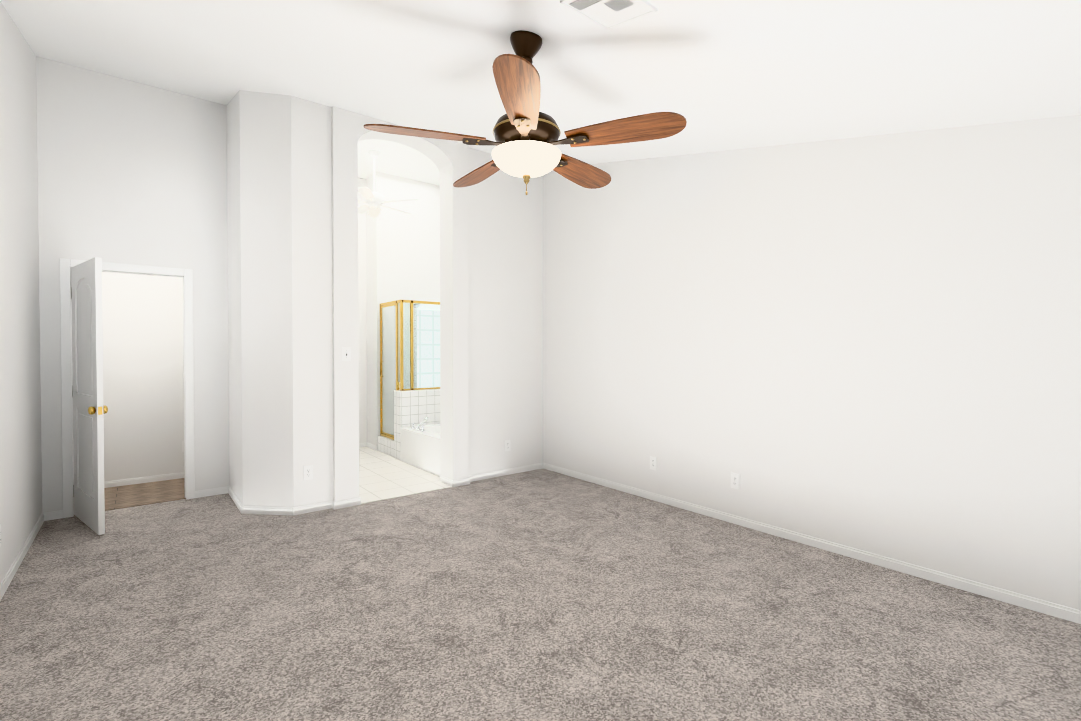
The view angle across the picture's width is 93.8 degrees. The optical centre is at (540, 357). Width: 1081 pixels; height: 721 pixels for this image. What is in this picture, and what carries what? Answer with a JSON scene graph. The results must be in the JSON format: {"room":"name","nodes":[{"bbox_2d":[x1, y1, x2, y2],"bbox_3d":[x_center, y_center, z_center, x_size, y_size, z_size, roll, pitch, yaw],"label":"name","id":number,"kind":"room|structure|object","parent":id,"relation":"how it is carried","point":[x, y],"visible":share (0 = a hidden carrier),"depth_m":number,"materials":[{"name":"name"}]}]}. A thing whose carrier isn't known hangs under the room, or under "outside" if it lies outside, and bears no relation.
{"room":"empty bedroom","nodes":[
{"label":"empty bedroom","id":0,"kind":"room"},
{"bbox_2d":[0,1,41,583],"bbox_3d":[-1.861,-0.706,1.266,0.150,4.000,9.750,-1,1,-39],"label":"wall","id":1,"kind":"structure","parent":0,"point":[20,457],"depth_m":3.19,"materials":[{"name":"white paint"}]},
{"bbox_2d":[0,512,51,600],"bbox_3d":[-1.339,1.270,0.782,0.030,0.062,8.000,-1,1,-39],"label":"baseboard","id":2,"kind":"structure","parent":1,"relation":"attached to","point":[45,516],"depth_m":3.16,"materials":[{"name":"white wood"}]},
{"bbox_2d":[36,56,229,512],"bbox_3d":[-3.397,-0.748,4.306,1.240,4.000,0.120,-1,1,-39],"label":"wall","id":3,"kind":"structure","parent":0,"point":[131,172],"depth_m":4.22,"materials":[{"name":"white paint"}]},
{"bbox_2d":[71,257,107,534],"bbox_3d":[-3.393,0.269,3.790,0.246,1.956,0.720,-1,1,-39],"label":"closet door","id":4,"kind":"structure","parent":3,"relation":"in","point":[89,409],"depth_m":3.71,"materials":[{"name":"white paint"}]},
{"bbox_2d":[59,258,194,517],"bbox_3d":[-3.456,0.236,4.273,0.856,2.034,0.152,-1,1,-39],"label":"door frame","id":5,"kind":"structure","parent":3,"relation":"attached to","point":[185,275],"depth_m":4.12,"materials":[{"name":"white wood"}]},
{"bbox_2d":[102,272,183,481],"bbox_3d":[-3.780,-0.760,5.177,1.725,4.000,0.120,-1,1,-39],"label":"wall","id":6,"kind":"structure","parent":0,"point":[143,383],"depth_m":4.99,"materials":[{"name":"white paint"}]},
{"bbox_2d":[104,472,183,487],"bbox_3d":[-3.739,1.210,5.152,1.725,0.062,0.012,-1,1,-39],"label":"baseboard","id":7,"kind":"structure","parent":6,"relation":"attached to","point":[132,481],"depth_m":5.00,"materials":[{"name":"white wood"}]},
{"bbox_2d":[104,478,185,510],"bbox_3d":[-3.478,1.268,4.825,1.725,0.055,0.950,-1,1,-39],"label":"floor","id":8,"kind":"structure","parent":0,"point":[125,496],"depth_m":4.63,"materials":[{"name":"brown wood"}]},
{"bbox_2d":[226,90,332,506],"bbox_3d":[-2.341,-0.750,4.470,0.615,4.000,1.180,-1,1,-39],"label":"wall","id":9,"kind":"structure","parent":0,"point":[279,212],"depth_m":4.06,"materials":[{"name":"white paint"}]},
{"bbox_2d":[224,486,247,513],"bbox_3d":[-2.644,1.220,4.375,0.012,0.062,0.755,-1,1,-39],"label":"baseboard","id":10,"kind":"structure","parent":9,"relation":"attached to","point":[243,509],"depth_m":4.30,"materials":[{"name":"white wood"}]},
{"bbox_2d":[303,465,312,479],"bbox_3d":[-1.883,0.930,4.099,0.072,0.116,0.007,-1,1,-39],"label":"electrical outlet","id":11,"kind":"object","parent":9,"relation":"attached to","point":[307,472],"visible":1,"depth_m":4.10,"materials":[{"name":"white plastic"}]},
{"bbox_2d":[358,177,366,442],"bbox_3d":[-2.046,-0.788,7.256,3.320,4.000,0.150,-1,1,-39],"label":"wall","id":12,"kind":"structure","parent":0,"point":[362,300],"depth_m":6.87,"materials":[{"name":"white paint"}]},
{"bbox_2d":[358,139,439,185],"bbox_3d":[-1.341,-2.485,6.228,3.170,0.120,2.300,-1,1,-39],"label":"ceiling","id":13,"kind":"structure","parent":0,"point":[398,159],"depth_m":6.27,"materials":[{"name":"white paint"}]},
{"bbox_2d":[358,150,418,217],"bbox_3d":[-1.989,-2.040,5.989,1.074,0.763,1.036,-1,1,-39],"label":"fan","id":14,"kind":"object","parent":13,"relation":"hanging from","point":[374,200],"visible":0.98,"depth_m":5.91,"materials":[{"name":"white"}]},
{"bbox_2d":[366,171,439,445],"bbox_3d":[-1.478,-0.790,7.370,1.990,4.000,0.380,-1,1,-39],"label":"wall","id":15,"kind":"structure","parent":0,"point":[402,256],"depth_m":6.81,"materials":[{"name":"white paint"}]},
{"bbox_2d":[364,442,377,450],"bbox_3d":[-2.252,1.188,6.761,0.012,0.062,0.350,-1,1,-39],"label":"baseboard","id":16,"kind":"structure","parent":15,"relation":"attached to","point":[367,444],"depth_m":6.79,"materials":[{"name":"white wood"}]},
{"bbox_2d":[414,307,439,387],"bbox_3d":[-1.229,-0.119,7.315,1.260,1.160,0.030,-1,1,-39],"label":"glass panel","id":17,"kind":"object","parent":15,"relation":"in","point":[418,351],"depth_m":7.02,"materials":[{"name":"clear glass"}]},
{"bbox_2d":[359,446,451,503],"bbox_3d":[-1.287,1.248,6.252,3.420,0.056,2.710,-1,1,-39],"label":"floor","id":18,"kind":"structure","parent":0,"point":[383,476],"depth_m":5.17,"materials":[{"name":"beige tile"}]},
{"bbox_2d":[378,389,439,459],"bbox_3d":[-1.124,0.798,6.939,2.000,0.824,0.770,-1,1,-39],"label":"wall","id":19,"kind":"structure","parent":18,"relation":"on","point":[416,407],"depth_m":6.15,"materials":[{"name":"white tile"}]},
{"bbox_2d":[380,300,439,439],"bbox_3d":[-1.148,0.115,6.964,1.986,1.797,0.684,-1,1,-39],"label":"shower enclosure","id":20,"kind":"object","parent":19,"relation":"on","point":[397,307],"visible":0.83,"depth_m":6.33,"materials":[{"name":"clear glass"}]},
{"bbox_2d":[401,417,440,476],"bbox_3d":[-0.545,0.954,6.176,1.950,0.530,1.132,-1,1,-39],"label":"bathtub","id":21,"kind":"object","parent":18,"relation":"on","point":[420,447],"visible":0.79,"depth_m":5.63,"materials":[{"name":"white ceramic"}]},
{"bbox_2d":[331,106,542,501],"bbox_3d":[-0.485,-0.761,5.298,3.320,4.000,0.260,-1,1,-39],"label":"wall","id":22,"kind":"structure","parent":0,"point":[491,314],"depth_m":5.05,"materials":[{"name":"white paint"}]},
{"bbox_2d":[342,347,350,360],"bbox_3d":[-1.621,-0.032,4.225,0.072,0.116,0.018,-1,1,-39],"label":"light switch","id":23,"kind":"object","parent":22,"relation":"attached to","point":[346,353],"visible":1,"depth_m":4.23,"materials":[{"name":"white plastic"}]},
{"bbox_2d":[505,440,510,450],"bbox_3d":[-0.347,0.928,5.349,0.072,0.116,0.007,-1,1,-39],"label":"electrical outlet","id":24,"kind":"object","parent":22,"relation":"attached to","point":[507,445],"visible":1,"depth_m":5.35,"materials":[{"name":"white plastic"}]},
{"bbox_2d":[0,469,1080,720],"bbox_3d":[0.302,1.334,2.008,4.425,0.100,8.170,-1,1,-39],"label":"floor carpet","id":25,"kind":"object","parent":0,"point":[540,595],"visible":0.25,"depth_m":2.43,"materials":[{"name":"grey carpet"}]},
{"bbox_2d":[348,497,360,505],"bbox_3d":[-1.618,1.220,4.413,0.012,0.062,0.272,-1,1,-39],"label":"baseboard","id":26,"kind":"structure","parent":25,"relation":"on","point":[355,501],"depth_m":4.28,"materials":[{"name":"white wood"}]},
{"bbox_2d":[440,475,455,486],"bbox_3d":[-0.924,1.212,4.967,0.012,0.062,0.272,-1,1,-39],"label":"baseboard","id":27,"kind":"structure","parent":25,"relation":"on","point":[445,480],"depth_m":4.93,"materials":[{"name":"white wood"}]},
{"bbox_2d":[0,0,1080,163],"bbox_3d":[0.271,-1.739,2.005,4.425,1.406,8.270,-1,1,-39],"label":"ceiling","id":28,"kind":"structure","parent":0,"point":[721,75],"depth_m":2.61,"materials":[{"name":"white paint"}]},
{"bbox_2d":[364,30,686,194],"bbox_3d":[-0.085,-1.158,2.457,1.400,0.760,1.368,-1,1,-39],"label":"ceiling fan","id":29,"kind":"object","parent":28,"relation":"hanging from","point":[526,133],"visible":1,"depth_m":2.29,"materials":[{"name":"brown wood"}]},
{"bbox_2d":[560,0,657,29],"bbox_3d":[0.269,-1.396,2.004,0.276,0.068,0.270,-1,1,-39],"label":"ceiling vent","id":30,"kind":"object","parent":28,"relation":"in","point":[608,14],"visible":0.98,"depth_m":2.03,"materials":[{"name":"white metal"}]},
{"bbox_2d":[543,115,1080,609],"bbox_3d":[2.304,-0.729,2.898,0.150,4.000,7.110,-1,1,-39],"label":"wall","id":31,"kind":"structure","parent":0,"point":[867,343],"depth_m":3.22,"materials":[{"name":"white paint"}]},
{"bbox_2d":[464,463,543,484],"bbox_3d":[-0.358,1.207,5.330,0.985,0.062,0.030,-1,1,-39],"label":"baseboard","id":32,"kind":"structure","parent":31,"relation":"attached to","point":[482,476],"depth_m":5.30,"materials":[{"name":"white wood"}]},
{"bbox_2d":[650,456,656,469],"bbox_3d":[0.990,0.925,4.444,0.007,0.116,0.072,-1,1,-39],"label":"electrical outlet","id":33,"kind":"object","parent":31,"relation":"attached to","point":[653,463],"visible":1,"depth_m":4.44,"materials":[{"name":"white plastic"}]},
{"bbox_2d":[731,472,739,489],"bbox_3d":[1.476,0.934,3.834,0.007,0.116,0.072,-1,1,-39],"label":"electrical outlet","id":34,"kind":"object","parent":31,"relation":"attached to","point":[735,480],"visible":1,"depth_m":3.83,"materials":[{"name":"white plastic"}]},
{"bbox_2d":[544,463,1080,623],"bbox_3d":[2.194,1.240,2.933,0.012,0.062,6.960,-1,1,-39],"label":"baseboard","id":35,"kind":"structure","parent":31,"relation":"attached to","point":[1036,604],"depth_m":3.15,"materials":[{"name":"white wood"}]}
]}

